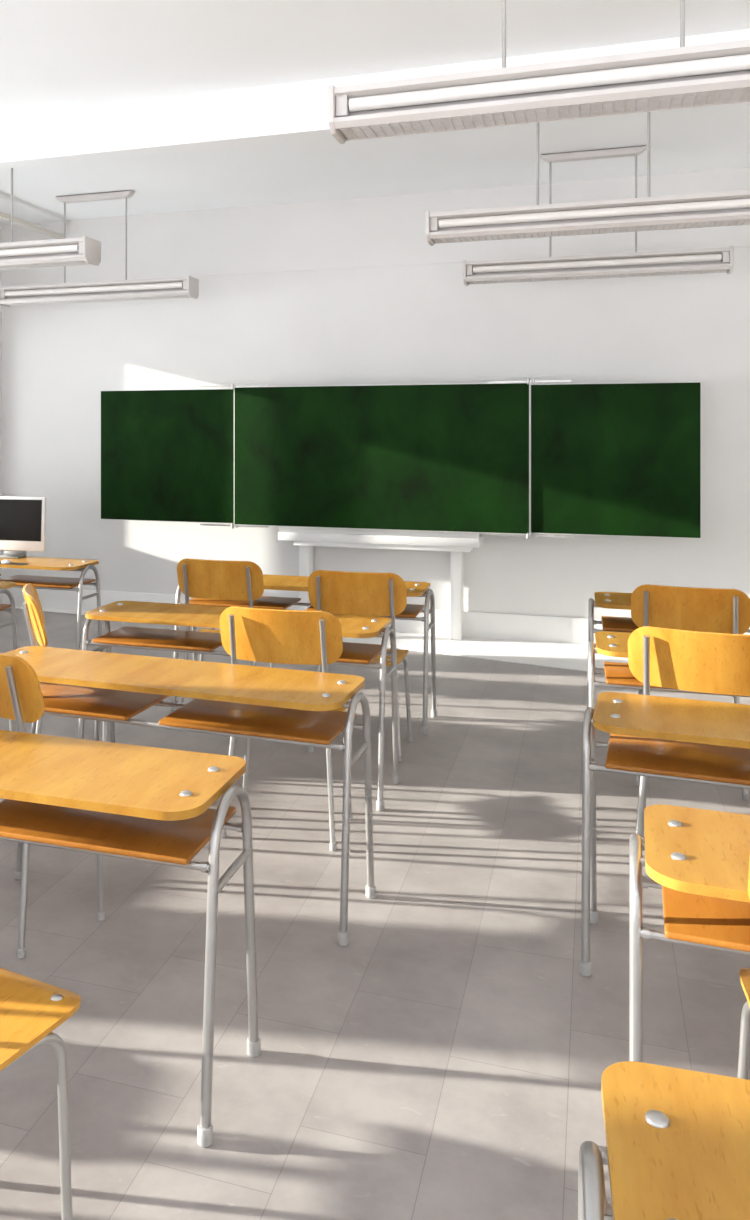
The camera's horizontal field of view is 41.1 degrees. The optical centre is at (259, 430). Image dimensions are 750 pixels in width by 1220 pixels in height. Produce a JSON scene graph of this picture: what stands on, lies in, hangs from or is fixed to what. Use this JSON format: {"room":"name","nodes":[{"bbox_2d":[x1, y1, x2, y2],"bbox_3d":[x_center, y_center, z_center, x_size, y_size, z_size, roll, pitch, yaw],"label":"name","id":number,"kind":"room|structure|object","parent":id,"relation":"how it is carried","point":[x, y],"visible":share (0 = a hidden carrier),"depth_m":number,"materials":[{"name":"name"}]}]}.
{"room":"classroom","nodes":[
{"label":"classroom","id":0,"kind":"room"},
{"bbox_2d":[0,225,1,577],"bbox_3d":[-4.240,-0.130,2.864,0.250,3.260,11.900,0,0,19],"label":"wall","id":1,"kind":"structure","parent":0,"point":[0,225],"depth_m":8.44,"materials":[{"name":"paint"}]},
{"bbox_2d":[0,593,2,603],"bbox_3d":[-4.116,1.407,2.812,0.018,0.185,11.882,0,0,19],"label":"baseboard","id":2,"kind":"structure","parent":1,"relation":"attached to","point":[1,595],"depth_m":8.42,"materials":[{"name":"paint"}]},
{"bbox_2d":[0,29,749,168],"bbox_3d":[0.793,-1.633,4.842,8.010,0.253,0.120,0,0,19],"label":"ceiling beam","id":3,"kind":"structure","parent":1,"relation":"attached to","point":[298,110],"depth_m":5.15,"materials":[{"name":"paint"}]},
{"bbox_2d":[0,608,749,1219],"bbox_3d":[-0.407,1.560,1.696,8.260,0.120,12.150,0,0,19],"label":"floor","id":4,"kind":"structure","parent":0,"point":[448,1060],"depth_m":2.71,"materials":[{"name":"tile"}]},
{"bbox_2d":[0,581,17,649],"bbox_3d":[-1.958,1.147,5.263,1.377,0.707,0.380,0,0,19],"label":"school desk","id":5,"kind":"object","parent":4,"relation":"on","point":[4,585],"visible":0.77,"depth_m":5.15,"materials":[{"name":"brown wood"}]},
{"bbox_2d":[0,604,10,609],"bbox_3d":[-1.630,0.924,5.171,0.565,0.013,0.313,0,0,19],"label":"shelf","id":6,"kind":"object","parent":5,"relation":"attached to","point":[2,606],"depth_m":5.18,"materials":[{"name":"brown wood"}]},
{"bbox_2d":[0,967,80,1219],"bbox_3d":[-0.585,1.073,1.798,0.464,0.854,0.421,0,0,29],"label":"school desk","id":7,"kind":"object","parent":4,"relation":"on","point":[31,1009],"visible":1,"depth_m":1.79,"materials":[{"name":"brown wood"}]},
{"bbox_2d":[0,556,102,651],"bbox_3d":[-1.664,1.147,6.161,1.377,0.707,0.380,0,0,19],"label":"school desk","id":8,"kind":"object","parent":4,"relation":"on","point":[41,563],"visible":0.74,"depth_m":5.98,"materials":[{"name":"brown wood"}]},
{"bbox_2d":[0,562,28,564],"bbox_3d":[-1.507,0.798,5.955,0.220,0.003,0.070,0,0,19],"label":"mouse pad","id":9,"kind":"object","parent":8,"relation":"on","point":[11,563],"visible":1,"depth_m":5.94,"materials":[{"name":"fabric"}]},
{"bbox_2d":[0,496,45,558],"bbox_3d":[-1.573,0.607,6.261,0.490,0.385,0.112,0,0,16],"label":"computer monitor","id":10,"kind":"object","parent":8,"relation":"on","point":[22,519],"visible":1,"depth_m":6.20,"materials":[{"name":"plastic"}]},
{"bbox_2d":[0,575,95,588],"bbox_3d":[-1.336,0.924,6.070,0.565,0.013,0.313,0,0,19],"label":"shelf","id":11,"kind":"object","parent":8,"relation":"attached to","point":[39,582],"depth_m":6.02,"materials":[{"name":"brown wood"}]},
{"bbox_2d":[0,653,104,958],"bbox_3d":[-0.718,1.073,3.091,0.464,0.854,0.421,0,0,41],"label":"chair","id":12,"kind":"object","parent":4,"relation":"on","point":[21,697],"visible":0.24,"depth_m":2.85,"materials":[{"name":"brown wood"}]},
{"bbox_2d":[22,583,107,741],"bbox_3d":[-0.768,1.073,4.082,0.421,0.854,0.464,0,0,-14],"label":"chair","id":13,"kind":"object","parent":4,"relation":"on","point":[33,611],"visible":0.27,"depth_m":3.89,"materials":[{"name":"brown wood"}]},
{"bbox_2d":[0,730,260,1146],"bbox_3d":[-0.702,1.147,2.445,1.377,0.707,0.380,0,0,19],"label":"school desk","id":14,"kind":"object","parent":4,"relation":"on","point":[148,804],"visible":1,"depth_m":2.26,"materials":[{"name":"brown wood"}]},
{"bbox_2d":[0,799,235,864],"bbox_3d":[-0.374,0.924,2.353,0.565,0.013,0.313,0,0,19],"label":"shelf","id":15,"kind":"object","parent":14,"relation":"attached to","point":[162,842],"depth_m":2.26,"materials":[{"name":"brown wood"}]},
{"bbox_2d":[3,646,375,945],"bbox_3d":[-0.327,1.147,3.277,1.377,0.707,0.380,0,0,21],"label":"school desk","id":16,"kind":"object","parent":4,"relation":"on","point":[290,706],"visible":0.82,"depth_m":3.17,"materials":[{"name":"brown wood"}]},
{"bbox_2d":[39,682,168,720],"bbox_3d":[-0.636,0.924,3.416,0.565,0.013,0.313,0,0,21],"label":"shelf","id":17,"kind":"object","parent":16,"relation":"attached to","point":[100,704],"depth_m":3.35,"materials":[{"name":"brown wood"}]},
{"bbox_2d":[159,699,356,744],"bbox_3d":[-0.003,0.924,3.171,0.565,0.013,0.313,0,0,21],"label":"shelf","id":18,"kind":"object","parent":16,"relation":"attached to","point":[257,722],"depth_m":3.12,"materials":[{"name":"brown wood"}]},
{"bbox_2d":[177,558,273,708],"bbox_3d":[-0.159,1.073,5.133,0.464,0.854,0.421,0,0,18],"label":"chair","id":19,"kind":"object","parent":4,"relation":"on","point":[197,578],"visible":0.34,"depth_m":4.96,"materials":[{"name":"brown wood"}]},
{"bbox_2d":[78,601,399,810],"bbox_3d":[-0.108,1.147,4.275,1.377,0.707,0.380,0,0,19],"label":"school desk","id":20,"kind":"object","parent":4,"relation":"on","point":[353,626],"visible":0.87,"depth_m":4.24,"materials":[{"name":"brown wood"}]},
{"bbox_2d":[92,626,221,651],"bbox_3d":[-0.423,0.924,4.404,0.565,0.013,0.313,0,0,19],"label":"shelf","id":21,"kind":"object","parent":20,"relation":"attached to","point":[126,637],"depth_m":4.35,"materials":[{"name":"brown wood"}]},
{"bbox_2d":[336,642,380,663],"bbox_3d":[0.219,0.924,4.182,0.565,0.013,0.313,0,0,19],"label":"shelf","id":22,"kind":"object","parent":20,"relation":"attached to","point":[352,653],"depth_m":4.07,"materials":[{"name":"brown wood"}]},
{"bbox_2d":[220,606,352,850],"bbox_3d":[0.113,1.073,3.768,0.464,0.854,0.421,0,0,16],"label":"chair","id":23,"kind":"object","parent":4,"relation":"on","point":[302,637],"visible":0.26,"depth_m":3.59,"materials":[{"name":"brown wood"}]},
{"bbox_2d":[171,574,436,734],"bbox_3d":[0.226,1.147,5.242,1.377,0.707,0.380,0,0,18],"label":"school desk","id":24,"kind":"object","parent":4,"relation":"on","point":[271,582],"visible":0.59,"depth_m":5.15,"materials":[{"name":"brown wood"}]},
{"bbox_2d":[189,596,300,609],"bbox_3d":[-0.090,0.924,5.366,0.565,0.013,0.313,0,0,18],"label":"shelf","id":25,"kind":"object","parent":24,"relation":"attached to","point":[264,602],"depth_m":5.29,"materials":[{"name":"brown wood"}]},
{"bbox_2d":[306,604,423,617],"bbox_3d":[0.555,0.924,5.154,0.565,0.013,0.313,0,0,18],"label":"shelf","id":26,"kind":"object","parent":24,"relation":"attached to","point":[411,610],"depth_m":5.05,"materials":[{"name":"brown wood"}]},
{"bbox_2d":[308,570,412,761],"bbox_3d":[0.489,1.073,4.723,0.464,0.854,0.421,0,0,17],"label":"chair","id":27,"kind":"object","parent":4,"relation":"on","point":[337,592],"visible":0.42,"depth_m":4.55,"materials":[{"name":"brown wood"}]},
{"bbox_2d":[578,1061,749,1219],"bbox_3d":[1.013,1.147,0.904,1.377,0.707,0.380,0,0,16],"label":"school desk","id":28,"kind":"object","parent":4,"relation":"on","point":[677,1147],"visible":1,"depth_m":1.11,"materials":[{"name":"brown wood"}]},
{"bbox_2d":[579,692,749,976],"bbox_3d":[1.580,1.147,2.619,1.377,0.707,0.380,0,0,22],"label":"school desk","id":29,"kind":"object","parent":4,"relation":"on","point":[680,739],"visible":1,"depth_m":2.75,"materials":[{"name":"brown wood"}]},
{"bbox_2d":[605,733,749,785],"bbox_3d":[1.273,0.924,2.764,0.565,0.013,0.313,0,0,22],"label":"shelf","id":30,"kind":"object","parent":29,"relation":"attached to","point":[631,755],"depth_m":2.75,"materials":[{"name":"brown wood"}]},
{"bbox_2d":[587,631,749,838],"bbox_3d":[1.910,1.147,3.581,1.377,0.707,0.380,0,0,17],"label":"school desk","id":31,"kind":"object","parent":4,"relation":"on","point":[613,644],"visible":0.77,"depth_m":3.68,"materials":[{"name":"brown wood"}]},
{"bbox_2d":[603,662,663,687],"bbox_3d":[1.591,0.924,3.700,0.565,0.013,0.313,0,0,17],"label":"shelf","id":32,"kind":"object","parent":31,"relation":"attached to","point":[617,675],"depth_m":3.68,"materials":[{"name":"brown wood"}]},
{"bbox_2d":[588,592,749,641],"bbox_3d":[2.234,1.147,4.548,1.377,0.707,0.380,0,0,18],"label":"school desk","id":33,"kind":"object","parent":4,"relation":"on","point":[609,600],"visible":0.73,"depth_m":4.66,"materials":[{"name":"brown wood"}]},
{"bbox_2d":[601,616,638,631],"bbox_3d":[1.916,0.924,4.670,0.565,0.013,0.313,0,0,18],"label":"shelf","id":34,"kind":"object","parent":33,"relation":"attached to","point":[609,623],"depth_m":4.68,"materials":[{"name":"brown wood"}]},
{"bbox_2d":[628,626,749,849],"bbox_3d":[1.511,1.073,3.357,0.464,0.854,0.420,0,0,26],"label":"chair","id":35,"kind":"object","parent":4,"relation":"on","point":[696,661],"visible":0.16,"depth_m":3.22,"materials":[{"name":"brown wood"}]},
{"bbox_2d":[629,804,749,1061],"bbox_3d":[1.373,1.147,1.720,1.377,0.707,0.380,0,0,21],"label":"school desk","id":36,"kind":"object","parent":4,"relation":"on","point":[698,859],"visible":0.88,"depth_m":1.85,"materials":[{"name":"brown wood"}]},
{"bbox_2d":[662,885,749,951],"bbox_3d":[1.062,0.924,1.857,0.565,0.013,0.313,0,0,21],"label":"shelf","id":37,"kind":"object","parent":36,"relation":"attached to","point":[720,924],"depth_m":1.85,"materials":[{"name":"brown wood"}]},
{"bbox_2d":[631,584,749,799],"bbox_3d":[1.854,1.073,4.270,0.464,0.854,0.421,0,0,22],"label":"chair","id":38,"kind":"object","parent":4,"relation":"on","point":[713,610],"visible":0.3,"depth_m":4.10,"materials":[{"name":"brown wood"}]},
{"bbox_2d":[737,857,749,1079],"bbox_3d":[1.095,1.073,1.751,0.464,0.854,0.421,0,0,17],"label":"chair","id":39,"kind":"object","parent":4,"relation":"on","point":[744,974],"visible":0.55,"depth_m":1.90,"materials":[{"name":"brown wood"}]},
{"bbox_2d":[0,0,749,224],"bbox_3d":[-0.407,-1.860,1.696,8.260,0.200,12.150,0,0,19],"label":"ceiling","id":40,"kind":"structure","parent":0,"point":[56,55],"depth_m":4.96,"materials":[{"name":"paint"}]},
{"bbox_2d":[0,212,63,238],"bbox_3d":[-3.577,-1.683,2.634,0.057,0.155,11.890,0,0,19],"label":"rail","id":41,"kind":"object","parent":40,"relation":"attached to","point":[3,216],"visible":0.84,"depth_m":7.79,"materials":[{"name":"white metal"}]},
{"bbox_2d":[0,168,100,269],"bbox_3d":[-1.706,-1.357,5.912,1.586,0.805,0.188,0,0,19],"label":"strip light","id":42,"kind":"object","parent":40,"relation":"hanging from","point":[84,250],"visible":0.94,"depth_m":5.69,"materials":[{"name":"metal"}]},
{"bbox_2d":[0,260,89,269],"bbox_3d":[-1.706,-0.977,5.912,1.530,0.020,0.160,0,0,19],"label":"grille","id":43,"kind":"object","parent":42,"relation":"attached to","point":[4,264],"depth_m":5.74,"materials":[{"name":"metal"}]},
{"bbox_2d":[79,242,82,253],"bbox_3d":[-1.009,-1.042,5.617,0.036,0.070,0.032,0,0,19],"label":"socket","id":44,"kind":"object","parent":42,"relation":"attached to","point":[80,243],"depth_m":5.60,"materials":[{"name":"plastic"}]},
{"bbox_2d":[0,190,198,307],"bbox_3d":[-1.224,-1.357,7.332,1.586,0.805,0.188,0,0,19],"label":"strip light","id":45,"kind":"object","parent":40,"relation":"hanging from","point":[172,287],"visible":1,"depth_m":7.26,"materials":[{"name":"metal"}]},
{"bbox_2d":[0,290,5,298],"bbox_3d":[-1.957,-1.042,7.523,0.036,0.070,0.032,0,0,19],"label":"socket","id":46,"kind":"object","parent":45,"relation":"attached to","point":[2,292],"depth_m":7.51,"materials":[{"name":"plastic"}]},
{"bbox_2d":[4,295,189,305],"bbox_3d":[-1.224,-0.977,7.332,1.530,0.020,0.160,0,0,19],"label":"grille","id":47,"kind":"object","parent":45,"relation":"attached to","point":[48,299],"depth_m":7.33,"materials":[{"name":"metal"}]},
{"bbox_2d":[183,280,186,289],"bbox_3d":[-0.527,-1.042,7.037,0.036,0.070,0.032,0,0,19],"label":"socket","id":48,"kind":"object","parent":45,"relation":"attached to","point":[184,281],"depth_m":7.02,"materials":[{"name":"plastic"}]},
{"bbox_2d":[328,0,749,143],"bbox_3d":[0.998,-1.357,2.977,1.586,0.805,0.188,0,0,19],"label":"strip light","id":49,"kind":"object","parent":40,"relation":"hanging from","point":[681,77],"visible":1,"depth_m":2.97,"materials":[{"name":"metal"}]},
{"bbox_2d":[336,95,348,116],"bbox_3d":[0.265,-1.042,3.168,0.036,0.070,0.032,0,0,19],"label":"socket","id":50,"kind":"object","parent":49,"relation":"attached to","point":[342,101],"depth_m":3.15,"materials":[{"name":"plastic"}]},
{"bbox_2d":[339,87,749,139],"bbox_3d":[0.998,-0.977,2.977,1.530,0.020,0.160,0,0,19],"label":"grille","id":51,"kind":"object","parent":49,"relation":"attached to","point":[625,100],"depth_m":2.99,"materials":[{"name":"metal"}]},
{"bbox_2d":[426,112,749,245],"bbox_3d":[1.611,-1.357,4.786,1.586,0.805,0.188,0,0,19],"label":"strip light","id":52,"kind":"object","parent":40,"relation":"hanging from","point":[731,208],"visible":0.95,"depth_m":4.74,"materials":[{"name":"metal"}]},
{"bbox_2d":[430,218,437,231],"bbox_3d":[0.879,-1.042,4.977,0.036,0.070,0.032,0,0,19],"label":"socket","id":53,"kind":"object","parent":52,"relation":"attached to","point":[433,221],"depth_m":4.96,"materials":[{"name":"plastic"}]},
{"bbox_2d":[433,219,749,243],"bbox_3d":[1.611,-0.977,4.786,1.530,0.020,0.160,0,0,19],"label":"grille","id":54,"kind":"object","parent":52,"relation":"attached to","point":[612,225],"depth_m":4.77,"materials":[{"name":"metal"}]},
{"bbox_2d":[540,145,646,203],"label":"mounting bracket","id":55,"kind":"object","parent":40,"relation":"hanging from","point":[550,158],"depth_m":6.18,"materials":[{"name":"metal"}]},
{"bbox_2d":[463,232,732,285],"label":"strip light","id":56,"kind":"object","parent":40,"relation":"hanging from","point":[660,263],"depth_m":6.14,"materials":[{"name":"metal"}]},
{"bbox_2d":[467,265,472,275],"bbox_3d":[1.359,-1.042,6.398,0.036,0.070,0.032,0,0,19],"label":"socket","id":57,"kind":"object","parent":56,"relation":"attached to","point":[469,267],"depth_m":6.39,"materials":[{"name":"plastic"}]},
{"bbox_2d":[468,269,726,283],"bbox_3d":[2.091,-0.977,6.207,1.530,0.020,0.160,0,0,19],"label":"grille","id":58,"kind":"object","parent":56,"relation":"attached to","point":[575,274],"depth_m":6.19,"materials":[{"name":"metal"}]},
{"bbox_2d":[722,251,728,262],"bbox_3d":[2.789,-1.042,5.912,0.036,0.070,0.032,0,0,19],"label":"socket","id":59,"kind":"object","parent":56,"relation":"attached to","point":[725,254],"depth_m":5.90,"materials":[{"name":"plastic"}]},
{"bbox_2d":[2,247,749,627],"bbox_3d":[1.505,-0.130,7.330,8.260,3.260,0.250,0,0,19],"label":"wall","id":60,"kind":"structure","parent":0,"point":[420,323],"depth_m":7.37,"materials":[{"name":"paint"}]},
{"bbox_2d":[9,607,627,673],"bbox_3d":[1.348,1.497,6.450,7.992,0.006,1.482,0,0,19],"label":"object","id":61,"kind":"structure","parent":60,"relation":"attached to","point":[572,656],"depth_m":6.75,"materials":[{"name":"paint"}]},
{"bbox_2d":[278,526,482,639],"bbox_3d":[0.869,1.101,7.245,1.480,0.786,0.280,0,0,19],"label":"console table","id":62,"kind":"object","parent":61,"relation":"on","point":[306,538],"visible":0.83,"depth_m":7.09,"materials":[{"name":"paint"}]},
{"bbox_2d":[1,167,749,286],"bbox_3d":[1.582,-1.496,7.167,8.010,0.527,0.010,0,0,19],"label":"ceiling beam","id":63,"kind":"structure","parent":60,"relation":"attached to","point":[388,230],"depth_m":7.48,"materials":[{"name":"paint"}]},
{"bbox_2d":[3,587,749,643],"bbox_3d":[1.580,1.407,7.163,8.010,0.185,0.018,0,0,19],"label":"baseboard","id":64,"kind":"structure","parent":60,"relation":"attached to","point":[476,624],"depth_m":7.17,"materials":[{"name":"paint"}]},
{"bbox_2d":[101,378,700,538],"bbox_3d":[0.847,0.188,7.253,4.365,1.094,0.318,0,0,19],"label":"chalkboard","id":65,"kind":"object","parent":60,"relation":"attached to","point":[510,458],"visible":1,"depth_m":7.00,"materials":[{"name":"green chalkboard enamel"},{"name":"white aluminium"}]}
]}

